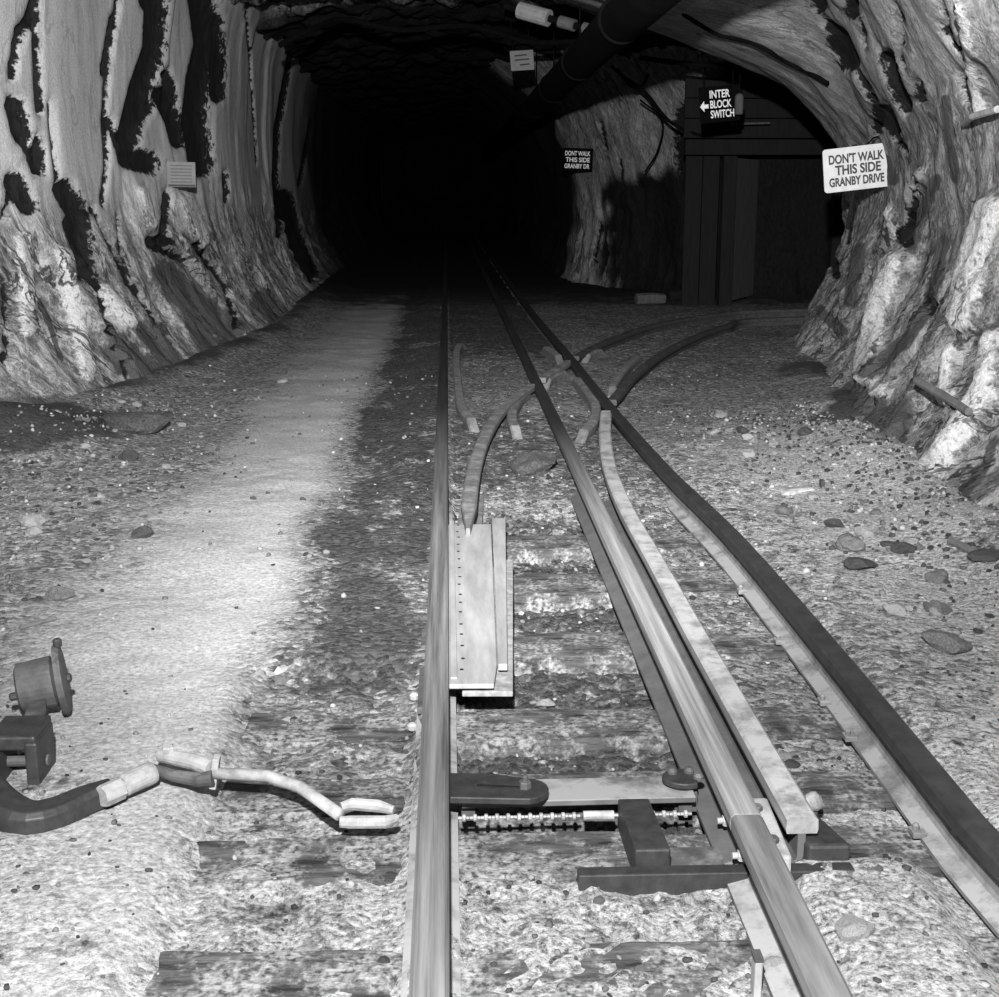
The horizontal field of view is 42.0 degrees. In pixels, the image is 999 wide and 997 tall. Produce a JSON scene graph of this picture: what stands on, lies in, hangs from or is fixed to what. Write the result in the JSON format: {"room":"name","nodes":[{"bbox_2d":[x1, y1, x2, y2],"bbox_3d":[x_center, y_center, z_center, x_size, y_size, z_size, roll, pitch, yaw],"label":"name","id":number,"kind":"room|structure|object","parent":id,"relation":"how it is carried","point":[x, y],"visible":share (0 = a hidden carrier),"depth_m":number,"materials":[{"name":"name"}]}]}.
{"room":"underground passage","nodes":[
{"label":"underground passage","id":0,"kind":"room"},
{"bbox_2d":[0,0,394,403],"bbox_3d":[-2.713,-5.415,21.217,2.458,3.900,47.975,-1,13,-2],"label":"wall","id":1,"kind":"structure","parent":0,"point":[111,273],"depth_m":10.31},
{"bbox_2d":[167,162,195,186],"bbox_3d":[-2.666,-2.716,10.902,0.229,0.203,0.122,-2,13,-12],"label":"notice","id":2,"kind":"object","parent":1,"relation":"attached to","point":[179,174],"visible":1,"depth_m":10.85,"materials":[{"name":"metal"}]},
{"bbox_2d":[382,133,504,233],"bbox_3d":[-1.708,-10.792,44.685,4.600,4.400,0.300,-1,13,-2],"label":"tunnel end","id":3,"kind":"structure","parent":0,"point":[437,183],"depth_m":44.55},
{"bbox_2d":[230,0,699,139],"bbox_3d":[2.558,-6.883,21.105,12.050,0.630,48.000,-1,13,-2],"label":"ceiling","id":4,"kind":"structure","parent":0,"point":[402,85],"depth_m":17.63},
{"bbox_2d":[278,17,576,47],"bbox_3d":[-0.661,-4.865,13.766,3.670,0.404,0.661,-6,15,-26],"label":"cable","id":5,"kind":"object","parent":4,"relation":"hanging from","point":[337,20],"visible":0.91,"depth_m":13.85,"materials":[{"name":"black rubber"}]},
{"bbox_2d":[510,19,533,70],"bbox_3d":[0.246,-5.271,14.749,0.290,0.818,0.118,-1,13,-6],"label":"roof sign","id":6,"kind":"object","parent":4,"relation":"hanging from","point":[521,60],"visible":1,"depth_m":14.77,"materials":[{"name":"grey metal"}]},
{"bbox_2d":[503,0,588,32],"bbox_3d":[0.589,-5.110,13.116,1.221,0.972,0.166,7,15,27],"label":"pipe","id":7,"kind":"object","parent":4,"relation":"attached to","point":[524,11],"visible":0.66,"depth_m":13.19,"materials":[{"name":"metal"}]},
{"bbox_2d":[481,0,680,158],"bbox_3d":[0.393,-6.330,20.120,0.368,1.120,38.000,-1,13,-2],"label":"ventilation duct","id":8,"kind":"object","parent":4,"relation":"hanging from","point":[617,23],"visible":0.94,"depth_m":10.61,"materials":[{"name":"metal"}]},
{"bbox_2d":[698,51,739,123],"bbox_3d":[2.146,-4.246,12.664,0.441,1.145,0.028,1,13,4],"label":"direction sign","id":9,"kind":"object","parent":4,"relation":"hanging from","point":[716,103],"visible":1,"depth_m":12.74,"materials":[{"name":"black metal"}]},
{"bbox_2d":[734,66,743,114],"bbox_3d":[2.314,-4.153,12.484,0.084,0.900,0.084,-1,13,-2],"label":"lamp","id":10,"kind":"object","parent":4,"relation":"hanging from","point":[738,110],"visible":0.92,"depth_m":12.53,"materials":[{"name":"grey metal"}]},
{"bbox_2d":[0,232,998,996],"bbox_3d":[2.133,-3.800,21.808,12.800,0.345,48.000,-1,13,-2],"label":"floor","id":11,"kind":"structure","parent":0,"point":[377,317],"depth_m":4.37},
{"bbox_2d":[19,515,45,526],"bbox_3d":[-1.920,0.098,5.340,0.108,0.064,0.086,10,16,36],"label":"loose stone","id":12,"kind":"object","parent":11,"relation":"on","point":[28,520],"visible":0.81,"depth_m":5.31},
{"bbox_2d":[25,526,42,536],"bbox_3d":[-1.858,0.137,5.180,0.058,0.051,0.075,-10,17,-38],"label":"loose stone","id":13,"kind":"object","parent":11,"relation":"on","point":[32,531],"visible":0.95,"depth_m":5.17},
{"bbox_2d":[18,616,56,629],"bbox_3d":[-1.454,0.392,4.096,0.017,0.018,0.132,9,16,34],"label":"stick","id":14,"kind":"object","parent":11,"relation":"on","point":[50,619],"visible":1,"depth_m":4.09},
{"bbox_2d":[0,638,115,834],"bbox_3d":[-1.118,0.547,3.049,0.311,0.248,0.730,-6,15,-26],"label":"stand","id":15,"kind":"object","parent":11,"relation":"on","point":[42,683],"visible":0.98,"depth_m":2.97,"materials":[{"name":"metal"}]},
{"bbox_2d":[44,586,74,600],"bbox_3d":[-1.486,0.320,4.383,0.099,0.057,0.090,5,14,22],"label":"loose stone","id":16,"kind":"object","parent":11,"relation":"on","point":[54,593],"visible":1,"depth_m":4.36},
{"bbox_2d":[67,525,79,533],"bbox_3d":[-1.717,0.129,5.242,0.048,0.036,0.054,-4,14,-18],"label":"loose stone","id":17,"kind":"object","parent":11,"relation":"on","point":[71,529],"visible":1,"depth_m":5.23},
{"bbox_2d":[83,480,94,486],"bbox_3d":[-1.915,-0.071,6.065,0.050,0.032,0.054,-2,13,-7],"label":"loose stone","id":18,"kind":"object","parent":11,"relation":"on","point":[88,483],"visible":1,"depth_m":6.05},
{"bbox_2d":[118,470,131,475],"bbox_3d":[-1.801,-0.124,6.266,0.054,0.032,0.070,-12,18,-43],"label":"loose stone","id":19,"kind":"object","parent":11,"relation":"on","point":[122,472],"visible":1,"depth_m":6.24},
{"bbox_2d":[118,449,138,460],"bbox_3d":[-1.885,-0.215,6.601,0.111,0.065,0.095,10,16,36],"label":"loose stone","id":20,"kind":"object","parent":11,"relation":"on","point":[129,454],"visible":0.94,"depth_m":6.58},
{"bbox_2d":[100,412,168,434],"bbox_3d":[-2.059,-0.430,7.332,0.360,0.130,0.295,11,17,39],"label":"loose stone","id":21,"kind":"object","parent":11,"relation":"on","point":[140,423],"visible":0.96,"depth_m":7.22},
{"bbox_2d":[131,526,153,538],"bbox_3d":[-1.415,0.141,5.130,0.092,0.063,0.071,12,18,42],"label":"loose stone","id":22,"kind":"object","parent":11,"relation":"on","point":[142,531],"visible":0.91,"depth_m":5.11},
{"bbox_2d":[96,744,398,828],"bbox_3d":[-0.544,0.643,2.815,0.663,0.078,0.221,5,14,22],"label":"rod","id":23,"kind":"object","parent":11,"relation":"on","point":[208,771],"visible":1,"depth_m":2.89,"materials":[{"name":"metal"}]},
{"bbox_2d":[117,762,158,795],"bbox_3d":[-0.811,0.629,2.920,0.053,0.055,0.089,10,16,37],"label":"socket","id":24,"kind":"object","parent":23,"relation":"attached to","point":[138,778],"depth_m":2.90,"materials":[{"name":"metal"}]},
{"bbox_2d":[377,955,389,963],"bbox_3d":[-0.202,0.844,2.360,0.038,0.026,0.045,4,14,16],"label":"loose stone","id":25,"kind":"object","parent":11,"relation":"on","point":[383,959],"visible":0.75,"depth_m":2.35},
{"bbox_2d":[385,871,398,876],"bbox_3d":[-0.220,0.773,2.669,0.030,0.011,0.024,10,17,38],"label":"loose stone","id":26,"kind":"object","parent":11,"relation":"on","point":[389,873],"visible":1,"depth_m":2.66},
{"bbox_2d":[401,232,460,996],"bbox_3d":[-0.947,-3.923,22.477,0.127,0.120,44.400,-1,13,-2],"label":"rail","id":27,"kind":"object","parent":11,"relation":"on","point":[432,898],"visible":0.88,"depth_m":2.83,"materials":[{"name":"grey metal"}]},
{"bbox_2d":[453,343,479,432],"bbox_3d":[-0.258,-0.820,9.394,0.176,0.175,4.240,-1,13,-2],"label":"rail","id":28,"kind":"object","parent":11,"relation":"on","point":[466,417],"visible":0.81,"depth_m":8.32,"materials":[{"name":"metal"}]},
{"bbox_2d":[448,518,512,696],"bbox_3d":[-0.053,0.342,4.265,0.226,0.097,1.887,-1,13,-2],"label":"plate","id":29,"kind":"object","parent":11,"relation":"on","point":[480,592],"visible":1,"depth_m":4.02,"materials":[{"name":"grey metal"}]},
{"bbox_2d":[457,384,534,535],"bbox_3d":[-0.026,-0.273,6.842,0.222,0.120,3.899,1,13,5],"label":"hose","id":30,"kind":"object","parent":11,"relation":"on","point":[471,505],"visible":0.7,"depth_m":6.06,"materials":[{"name":"rubber"}]},
{"bbox_2d":[489,365,503,372],"bbox_3d":[-0.018,-0.979,9.891,0.106,0.065,0.130,10,17,34],"label":"loose stone","id":31,"kind":"object","parent":11,"relation":"on","point":[496,369],"visible":0.99,"depth_m":9.86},
{"bbox_2d":[0,365,998,996],"bbox_3d":[-0.257,-0.113,6.020,4.582,0.331,8.203,-1,13,-2],"label":"gravel","id":32,"kind":"object","parent":11,"relation":"on","point":[927,932],"visible":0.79,"depth_m":5.29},
{"bbox_2d":[507,395,532,438],"bbox_3d":[0.121,-0.466,7.880,0.157,0.175,1.635,1,13,3],"label":"rail","id":33,"kind":"object","parent":11,"relation":"on","point":[514,429],"visible":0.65,"depth_m":7.47,"materials":[{"name":"metal"}]},
{"bbox_2d":[510,450,556,475],"bbox_3d":[0.162,-0.151,6.280,0.225,0.156,0.175,3,14,13],"label":"loose stone","id":34,"kind":"object","parent":11,"relation":"on","point":[534,462],"visible":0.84,"depth_m":6.24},
{"bbox_2d":[242,705,844,761],"bbox_3d":[0.317,0.667,3.445,1.956,0.174,0.227,-1,13,-2],"label":"sleeper","id":35,"kind":"object","parent":11,"relation":"on","point":[545,734],"visible":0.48,"depth_m":3.38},
{"bbox_2d":[536,698,555,706],"bbox_3d":[0.129,0.576,3.658,0.052,0.034,0.061,-10,16,-35],"label":"loose stone","id":36,"kind":"object","parent":11,"relation":"on","point":[547,702],"visible":0.98,"depth_m":3.64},
{"bbox_2d":[541,346,562,364],"bbox_3d":[0.436,-1.137,10.754,0.084,0.175,0.964,-2,13,-7],"label":"rail","id":37,"kind":"object","parent":11,"relation":"on","point":[554,356],"visible":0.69,"depth_m":10.62,"materials":[{"name":"metal"}]},
{"bbox_2d":[539,360,570,383],"bbox_3d":[0.408,-0.888,9.478,0.109,0.120,1.004,3,14,14],"label":"rail","id":38,"kind":"object","parent":11,"relation":"on","point":[564,365],"visible":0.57,"depth_m":9.41,"materials":[{"name":"metal"}]},
{"bbox_2d":[214,770,898,833],"bbox_3d":[0.332,0.757,3.062,1.955,0.171,0.221,-1,13,-2],"label":"sleeper","id":39,"kind":"object","parent":11,"relation":"on","point":[840,791],"visible":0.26,"depth_m":2.98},
{"bbox_2d":[461,776,695,820],"bbox_3d":[0.173,0.677,2.918,0.518,0.056,0.118,-1,13,-2],"label":"bar","id":40,"kind":"object","parent":39,"relation":"on","point":[570,791],"visible":0.52,"depth_m":2.89,"materials":[{"name":"grey metal"}]},
{"bbox_2d":[450,773,548,804],"bbox_3d":[-0.001,0.631,2.861,0.218,0.060,0.136,-1,13,-2],"label":"point lug","id":41,"kind":"object","parent":40,"relation":"on","point":[465,788],"visible":1,"depth_m":2.84,"materials":[{"name":"metal"}]},
{"bbox_2d":[662,765,703,811],"bbox_3d":[0.412,0.656,2.936,0.092,0.088,0.084,-1,13,-2],"label":"plate","id":42,"kind":"object","parent":40,"relation":"on","point":[684,779],"visible":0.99,"depth_m":2.92,"materials":[{"name":"metal"}]},
{"bbox_2d":[543,370,573,390],"bbox_3d":[0.403,-0.804,9.325,0.114,0.175,0.819,4,14,17],"label":"rail","id":43,"kind":"object","parent":11,"relation":"on","point":[561,376],"visible":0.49,"depth_m":9.34,"materials":[{"name":"metal"}]},
{"bbox_2d":[189,826,946,891],"bbox_3d":[0.333,0.824,2.769,1.977,0.174,0.225,-1,13,-2],"label":"sleeper","id":44,"kind":"object","parent":11,"relation":"on","point":[314,860],"visible":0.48,"depth_m":2.74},
{"bbox_2d":[458,810,691,821],"bbox_3d":[0.165,0.693,2.838,0.511,0.020,0.020,-1,13,-2],"label":"rod","id":45,"kind":"object","parent":44,"relation":"on","point":[608,814],"visible":0.81,"depth_m":2.83,"materials":[{"name":"metal"}]},
{"bbox_2d":[577,799,854,895],"bbox_3d":[0.430,0.733,2.727,0.557,0.103,0.270,-1,13,-2],"label":"chair","id":46,"kind":"object","parent":44,"relation":"on","point":[654,867],"visible":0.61,"depth_m":2.62,"materials":[{"name":"metal"}]},
{"bbox_2d":[753,798,791,871],"bbox_3d":[0.551,0.696,2.697,0.071,0.062,0.260,-1,13,-2],"label":"block","id":47,"kind":"object","parent":46,"relation":"on","point":[763,805],"visible":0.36,"depth_m":2.69,"materials":[{"name":"metal"}]},
{"bbox_2d":[806,791,822,815],"bbox_3d":[0.693,0.695,2.870,0.037,0.101,0.043,7,15,28],"label":"bolt","id":48,"kind":"object","parent":44,"relation":"attached to","point":[814,799],"visible":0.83,"depth_m":2.85,"materials":[{"name":"grey metal"}]},
{"bbox_2d":[143,937,998,996],"bbox_3d":[0.350,0.927,2.329,1.980,0.172,0.260,-1,13,-2],"label":"sleeper","id":49,"kind":"object","parent":11,"relation":"on","point":[359,973],"visible":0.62,"depth_m":2.32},
{"bbox_2d":[706,957,716,963],"bbox_3d":[0.386,0.840,2.361,0.016,0.007,0.019,-7,15,-26],"label":"loose stone","id":50,"kind":"object","parent":49,"relation":"on","point":[711,960],"visible":1,"depth_m":2.36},
{"bbox_2d":[571,377,600,443],"bbox_3d":[0.537,-0.530,8.153,0.205,0.175,2.449,1,13,3],"label":"rail","id":51,"kind":"object","parent":11,"relation":"on","point":[589,429],"visible":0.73,"depth_m":7.77,"materials":[{"name":"metal"}]},
{"bbox_2d":[581,349,607,362],"bbox_3d":[0.771,-1.120,10.681,0.104,0.175,0.777,4,14,18],"label":"rail","id":52,"kind":"object","parent":11,"relation":"on","point":[597,353],"visible":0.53,"depth_m":10.66,"materials":[{"name":"metal"}]},
{"bbox_2d":[593,895,604,904],"bbox_3d":[0.196,0.787,2.547,0.024,0.017,0.023,-7,15,-27],"label":"loose stone","id":53,"kind":"object","parent":11,"relation":"on","point":[599,900],"visible":1,"depth_m":2.54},
{"bbox_2d":[492,533,706,564],"bbox_3d":[0.237,0.251,5.229,1.970,0.173,0.256,-1,13,-2],"label":"sleeper","id":54,"kind":"object","parent":11,"relation":"on","point":[519,549],"visible":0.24,"depth_m":5.13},
{"bbox_2d":[464,232,761,861],"bbox_3d":[-0.332,-4.135,23.387,0.104,0.120,42.582,-1,13,-2],"label":"rail","id":55,"kind":"object","parent":11,"relation":"on","point":[694,739],"visible":0.82,"depth_m":3.65,"materials":[{"name":"metal"}]},
{"bbox_2d":[607,356,642,397],"bbox_3d":[0.926,-0.864,9.582,0.112,0.175,2.103,3,13,11],"label":"rail","id":56,"kind":"object","parent":11,"relation":"on","point":[627,369],"visible":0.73,"depth_m":9.46,"materials":[{"name":"metal"}]},
{"bbox_2d":[513,571,743,612],"bbox_3d":[0.266,0.382,4.667,1.958,0.173,0.277,-1,13,-2],"label":"sleeper","id":57,"kind":"object","parent":11,"relation":"on","point":[536,592],"visible":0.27,"depth_m":4.58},
{"bbox_2d":[635,964,646,971],"bbox_3d":[0.257,0.846,2.341,0.023,0.014,0.025,-9,16,-35],"label":"loose stone","id":58,"kind":"object","parent":11,"relation":"on","point":[641,967],"visible":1,"depth_m":2.34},
{"bbox_2d":[634,293,665,304],"bbox_3d":[1.861,-2.465,16.047,0.369,0.149,0.147,-3,13,-12],"label":"log","id":59,"kind":"object","parent":11,"relation":"on","point":[641,298],"visible":0.98,"depth_m":15.99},
{"bbox_2d":[513,631,789,675],"bbox_3d":[0.287,0.527,4.045,1.965,0.178,0.260,-1,13,-2],"label":"sleeper","id":60,"kind":"object","parent":11,"relation":"on","point":[600,653],"visible":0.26,"depth_m":3.96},
{"bbox_2d":[666,289,680,300],"bbox_3d":[2.337,-2.610,16.674,0.369,0.149,0.147,-3,13,-12],"label":"log","id":61,"kind":"object","parent":11,"relation":"on","point":[674,295],"visible":0.48,"depth_m":16.60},
{"bbox_2d":[573,308,806,362],"bbox_3d":[3.769,-1.831,13.517,9.043,0.120,2.481,-8,15,-31],"label":"rail","id":62,"kind":"object","parent":11,"relation":"on","point":[624,337],"visible":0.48,"depth_m":13.28,"materials":[{"name":"metal"}]},
{"bbox_2d":[607,316,804,407],"bbox_3d":[3.495,-1.508,12.135,9.721,0.120,3.091,-10,17,-38],"label":"rail","id":63,"kind":"object","parent":11,"relation":"on","point":[648,366],"visible":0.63,"depth_m":11.29,"materials":[{"name":"metal"}]},
{"bbox_2d":[599,410,818,861],"bbox_3d":[0.565,0.124,5.145,0.217,0.120,5.121,0,13,0],"label":"rail","id":64,"kind":"object","parent":11,"relation":"on","point":[765,774],"visible":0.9,"depth_m":3.48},
{"bbox_2d":[706,428,721,433],"bbox_3d":[1.181,-0.366,7.161,0.079,0.044,0.067,-5,14,-20],"label":"loose stone","id":65,"kind":"object","parent":11,"relation":"on","point":[713,431],"visible":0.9,"depth_m":7.14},
{"bbox_2d":[714,410,727,417],"bbox_3d":[1.343,-0.511,7.895,0.087,0.043,0.107,6,14,25],"label":"loose stone","id":66,"kind":"object","parent":11,"relation":"on","point":[720,413],"visible":0.91,"depth_m":7.87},
{"bbox_2d":[473,232,998,937],"bbox_3d":[0.042,-3.932,22.515,0.233,0.120,44.401,-1,13,-2],"label":"rail","id":67,"kind":"object","parent":11,"relation":"on","point":[962,842],"visible":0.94,"depth_m":3.38,"materials":[{"name":"metal"}]},
{"bbox_2d":[736,426,748,432],"bbox_3d":[1.353,-0.378,7.216,0.060,0.054,0.078,-2,13,-7],"label":"loose stone","id":68,"kind":"object","parent":11,"relation":"on","point":[741,429],"visible":0.86,"depth_m":7.18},
{"bbox_2d":[740,449,755,456],"bbox_3d":[1.218,-0.217,6.376,0.073,0.056,0.090,-2,13,-9],"label":"loose stone","id":69,"kind":"object","parent":11,"relation":"on","point":[745,452],"visible":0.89,"depth_m":6.34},
{"bbox_2d":[741,433,754,439],"bbox_3d":[1.323,-0.326,6.932,0.075,0.052,0.058,1,13,6],"label":"loose stone","id":70,"kind":"object","parent":11,"relation":"on","point":[746,436],"visible":0.69,"depth_m":6.91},
{"bbox_2d":[750,949,763,996],"bbox_3d":[0.446,0.835,2.259,0.016,0.096,0.032,-1,13,-2],"label":"peg","id":71,"kind":"object","parent":11,"relation":"on","point":[757,961],"visible":0.99,"depth_m":2.25,"materials":[{"name":"grey metal"}]},
{"bbox_2d":[681,78,844,305],"bbox_3d":[3.710,-3.714,16.009,3.040,2.735,1.374,-1,13,-2],"label":"bulkhead","id":72,"kind":"object","parent":11,"relation":"on","point":[739,176],"visible":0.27,"depth_m":15.65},
{"bbox_2d":[611,65,720,138],"bbox_3d":[1.945,-4.825,15.808,1.581,0.966,0.287,10,16,37],"label":"cable","id":73,"kind":"object","parent":72,"relation":"attached to","point":[613,67],"visible":0.91,"depth_m":15.71,"materials":[{"name":"black rubber"}]},
{"bbox_2d":[763,956,783,966],"bbox_3d":[0.490,0.834,2.320,0.041,0.028,0.031,9,16,34],"label":"loose stone","id":74,"kind":"object","parent":11,"relation":"on","point":[773,961],"visible":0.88,"depth_m":2.32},
{"bbox_2d":[775,505,793,514],"bbox_3d":[1.175,0.053,5.366,0.089,0.053,0.074,-8,16,-32],"label":"loose stone","id":75,"kind":"object","parent":11,"relation":"on","point":[780,510],"visible":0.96,"depth_m":5.34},
{"bbox_2d":[725,815,852,996],"bbox_3d":[0.540,0.909,1.782,0.104,0.120,1.812,-1,13,-2],"label":"rail","id":76,"kind":"object","parent":11,"relation":"on","point":[775,916],"visible":0.99,"depth_m":2.34,"materials":[{"name":"metal"}]},
{"bbox_2d":[784,759,800,768],"bbox_3d":[0.716,0.649,3.184,0.040,0.020,0.034,-3,14,-14],"label":"loose stone","id":77,"kind":"object","parent":11,"relation":"on","point":[790,763],"visible":0.88,"depth_m":3.17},
{"bbox_2d":[779,479,824,494],"bbox_3d":[1.333,-0.011,5.767,0.224,0.140,0.096,-5,14,-19],"label":"block","id":78,"kind":"object","parent":11,"relation":"on","point":[796,489],"visible":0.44,"depth_m":5.73,"materials":[{"name":"stone"}]},
{"bbox_2d":[797,426,812,435],"bbox_3d":[1.628,-0.351,6.893,0.085,0.059,0.065,-6,15,-25],"label":"loose stone","id":79,"kind":"object","parent":11,"relation":"on","point":[804,430],"visible":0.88,"depth_m":6.88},
{"bbox_2d":[807,492,819,499],"bbox_3d":[1.358,-0.007,5.621,0.064,0.038,0.049,-11,17,-40],"label":"loose stone","id":80,"kind":"object","parent":11,"relation":"on","point":[810,495],"visible":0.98,"depth_m":5.60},
{"bbox_2d":[824,518,843,527],"bbox_3d":[1.326,0.099,5.143,0.078,0.050,0.092,-7,15,-26],"label":"loose stone","id":81,"kind":"object","parent":11,"relation":"on","point":[833,522],"visible":0.97,"depth_m":5.11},
{"bbox_2d":[835,532,865,551],"bbox_3d":[1.293,0.171,4.793,0.108,0.078,0.114,1,13,4],"label":"loose stone","id":82,"kind":"object","parent":11,"relation":"on","point":[847,541],"visible":0.94,"depth_m":4.76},
{"bbox_2d":[834,914,874,941],"bbox_3d":[0.650,0.794,2.389,0.073,0.049,0.064,-9,16,-33],"label":"loose stone","id":83,"kind":"object","parent":11,"relation":"on","point":[849,927],"visible":0.98,"depth_m":2.37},
{"bbox_2d":[843,557,878,569],"bbox_3d":[1.268,0.226,4.562,0.128,0.054,0.103,-10,16,-36],"label":"loose stone","id":84,"kind":"object","parent":11,"relation":"on","point":[852,563],"visible":1,"depth_m":4.52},
{"bbox_2d":[854,526,873,537],"bbox_3d":[1.396,0.130,4.956,0.063,0.057,0.083,-4,14,-16],"label":"loose stone","id":85,"kind":"object","parent":11,"relation":"on","point":[864,531],"visible":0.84,"depth_m":4.93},
{"bbox_2d":[865,430,879,438],"bbox_3d":[1.849,-0.311,6.450,0.084,0.050,0.070,-2,13,-8],"label":"loose stone","id":86,"kind":"object","parent":11,"relation":"on","point":[869,434],"visible":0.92,"depth_m":6.42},
{"bbox_2d":[870,509,881,514],"bbox_3d":[1.524,0.057,5.265,0.045,0.031,0.044,1,13,3],"label":"loose stone","id":87,"kind":"object","parent":11,"relation":"on","point":[874,511],"visible":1,"depth_m":5.25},
{"bbox_2d":[874,864,883,871],"bbox_3d":[0.762,0.742,2.610,0.018,0.013,0.019,13,18,43],"label":"loose stone","id":88,"kind":"object","parent":11,"relation":"on","point":[877,867],"visible":1,"depth_m":2.60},
{"bbox_2d":[880,541,898,546],"bbox_3d":[1.435,0.170,4.779,0.074,0.028,0.061,6,14,22],"label":"loose stone","id":89,"kind":"object","parent":11,"relation":"on","point":[882,543],"visible":0.7,"depth_m":4.76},
{"bbox_2d":[882,602,905,615],"bbox_3d":[1.247,0.350,4.116,0.074,0.050,0.057,2,13,8],"label":"loose stone","id":90,"kind":"object","parent":11,"relation":"on","point":[894,608],"visible":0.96,"depth_m":4.09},
{"bbox_2d":[890,542,916,553],"bbox_3d":[1.464,0.186,4.706,0.097,0.062,0.076,-4,14,-15],"label":"loose stone","id":91,"kind":"object","parent":11,"relation":"on","point":[901,547],"visible":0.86,"depth_m":4.68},
{"bbox_2d":[902,487,918,494],"bbox_3d":[1.733,-0.031,5.478,0.065,0.036,0.056,2,13,9],"label":"loose stone","id":92,"kind":"object","parent":11,"relation":"on","point":[908,490],"visible":0.98,"depth_m":5.46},
{"bbox_2d":[904,537,918,544],"bbox_3d":[1.508,0.162,4.763,0.051,0.040,0.064,5,14,21],"label":"loose stone","id":93,"kind":"object","parent":11,"relation":"on","point":[910,540],"visible":0.7,"depth_m":4.74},
{"bbox_2d":[913,543,925,549],"bbox_3d":[1.518,0.174,4.713,0.048,0.028,0.044,-7,15,-27],"label":"loose stone","id":94,"kind":"object","parent":11,"relation":"on","point":[920,546],"visible":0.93,"depth_m":4.70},
{"bbox_2d":[922,601,930,611],"bbox_3d":[1.375,0.345,4.134,0.050,0.030,0.066,1,13,4],"label":"loose stone","id":95,"kind":"object","parent":11,"relation":"on","point":[925,604],"visible":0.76,"depth_m":4.12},
{"bbox_2d":[928,510,940,516],"bbox_3d":[1.671,0.057,4.979,0.052,0.025,0.044,-7,15,-26],"label":"loose stone","id":96,"kind":"object","parent":11,"relation":"on","point":[934,513],"visible":1,"depth_m":4.97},
{"bbox_2d":[924,569,948,583],"bbox_3d":[1.489,0.265,4.415,0.071,0.052,0.076,-7,15,-28],"label":"loose stone","id":97,"kind":"object","parent":11,"relation":"on","point":[938,576],"visible":0.98,"depth_m":4.39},
{"bbox_2d":[929,607,943,615],"bbox_3d":[1.379,0.359,4.096,0.044,0.033,0.054,-5,14,-21],"label":"loose stone","id":98,"kind":"object","parent":11,"relation":"on","point":[933,611],"visible":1,"depth_m":4.08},
{"bbox_2d":[926,600,952,614],"bbox_3d":[1.390,0.345,4.114,0.074,0.047,0.079,-12,17,-41],"label":"loose stone","id":99,"kind":"object","parent":11,"relation":"on","point":[943,608],"visible":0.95,"depth_m":4.10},
{"bbox_2d":[920,630,972,654],"bbox_3d":[1.314,0.417,3.803,0.109,0.066,0.144,-9,16,-32],"label":"loose stone","id":100,"kind":"object","parent":11,"relation":"on","point":[942,641],"visible":1,"depth_m":3.76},
{"bbox_2d":[945,479,959,486],"bbox_3d":[1.964,-0.062,5.625,0.069,0.040,0.064,12,18,42],"label":"loose stone","id":101,"kind":"object","parent":11,"relation":"on","point":[953,483],"visible":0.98,"depth_m":5.61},
{"bbox_2d":[947,537,976,553],"bbox_3d":[1.640,0.170,4.604,0.032,0.032,0.155,-3,14,-13],"label":"stub","id":102,"kind":"object","parent":11,"relation":"on","point":[958,544],"visible":0.86,"depth_m":4.60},
{"bbox_2d":[966,548,998,561],"bbox_3d":[1.673,0.197,4.483,0.103,0.041,0.087,12,18,42],"label":"loose stone","id":103,"kind":"object","parent":11,"relation":"on","point":[983,554],"visible":1,"depth_m":4.47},
{"bbox_2d":[457,0,998,508],"bbox_3d":[-1.816,-5.619,22.309,28.060,3.800,44.615,6,14,23],"label":"wall","id":104,"kind":"structure","parent":0,"point":[911,291],"depth_m":9.30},
{"bbox_2d":[562,148,592,170],"bbox_3d":[1.151,-4.998,19.174,0.456,0.337,0.162,1,13,4],"label":"warning sign","id":105,"kind":"object","parent":104,"relation":"attached to","point":[573,159],"visible":1,"depth_m":19.10,"materials":[{"name":"metal"}]},
{"bbox_2d":[617,69,648,89],"bbox_3d":[1.598,-5.116,15.861,0.428,0.268,0.181,7,15,28],"label":"cable","id":106,"kind":"object","parent":104,"relation":"attached to","point":[618,70],"visible":1,"depth_m":15.80,"materials":[{"name":"black rubber"}]},
{"bbox_2d":[639,99,663,172],"bbox_3d":[1.970,-4.658,16.735,0.278,0.888,0.644,3,14,14],"label":"cable","id":107,"kind":"object","parent":104,"relation":"attached to","point":[640,100],"visible":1,"depth_m":16.74,"materials":[{"name":"black rubber"}]},
{"bbox_2d":[639,55,771,79],"bbox_3d":[2.228,-4.122,12.626,0.175,0.510,2.296,-11,17,-39],"label":"cable","id":108,"kind":"object","parent":104,"relation":"attached to","point":[641,58],"visible":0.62,"depth_m":12.93,"materials":[{"name":"black rubber"}]},
{"bbox_2d":[682,13,828,86],"bbox_3d":[1.923,-3.354,9.736,1.100,0.557,0.315,3,14,13],"label":"cable","id":109,"kind":"object","parent":104,"relation":"attached to","point":[772,53],"visible":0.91,"depth_m":9.73,"materials":[{"name":"black rubber"}]},
{"bbox_2d":[822,136,886,229],"bbox_3d":[2.497,-2.244,9.215,0.482,0.662,0.313,1,13,3],"label":"warning sign","id":110,"kind":"object","parent":104,"relation":"attached to","point":[854,168],"visible":1,"depth_m":9.06,"materials":[{"name":"white metal"}]},
{"bbox_2d":[913,377,972,415],"bbox_3d":[2.011,-0.469,5.897,0.048,0.090,0.589,-1,13,-4],"label":"bolt","id":111,"kind":"object","parent":104,"relation":"attached to","point":[939,393],"visible":1,"depth_m":5.87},
{"bbox_2d":[961,105,998,126],"bbox_3d":[2.160,-1.732,5.903,0.072,0.059,0.671,2,13,7],"label":"pipe","id":112,"kind":"object","parent":104,"relation":"attached to","point":[993,110],"visible":1,"depth_m":5.75,"materials":[{"name":"metal"}]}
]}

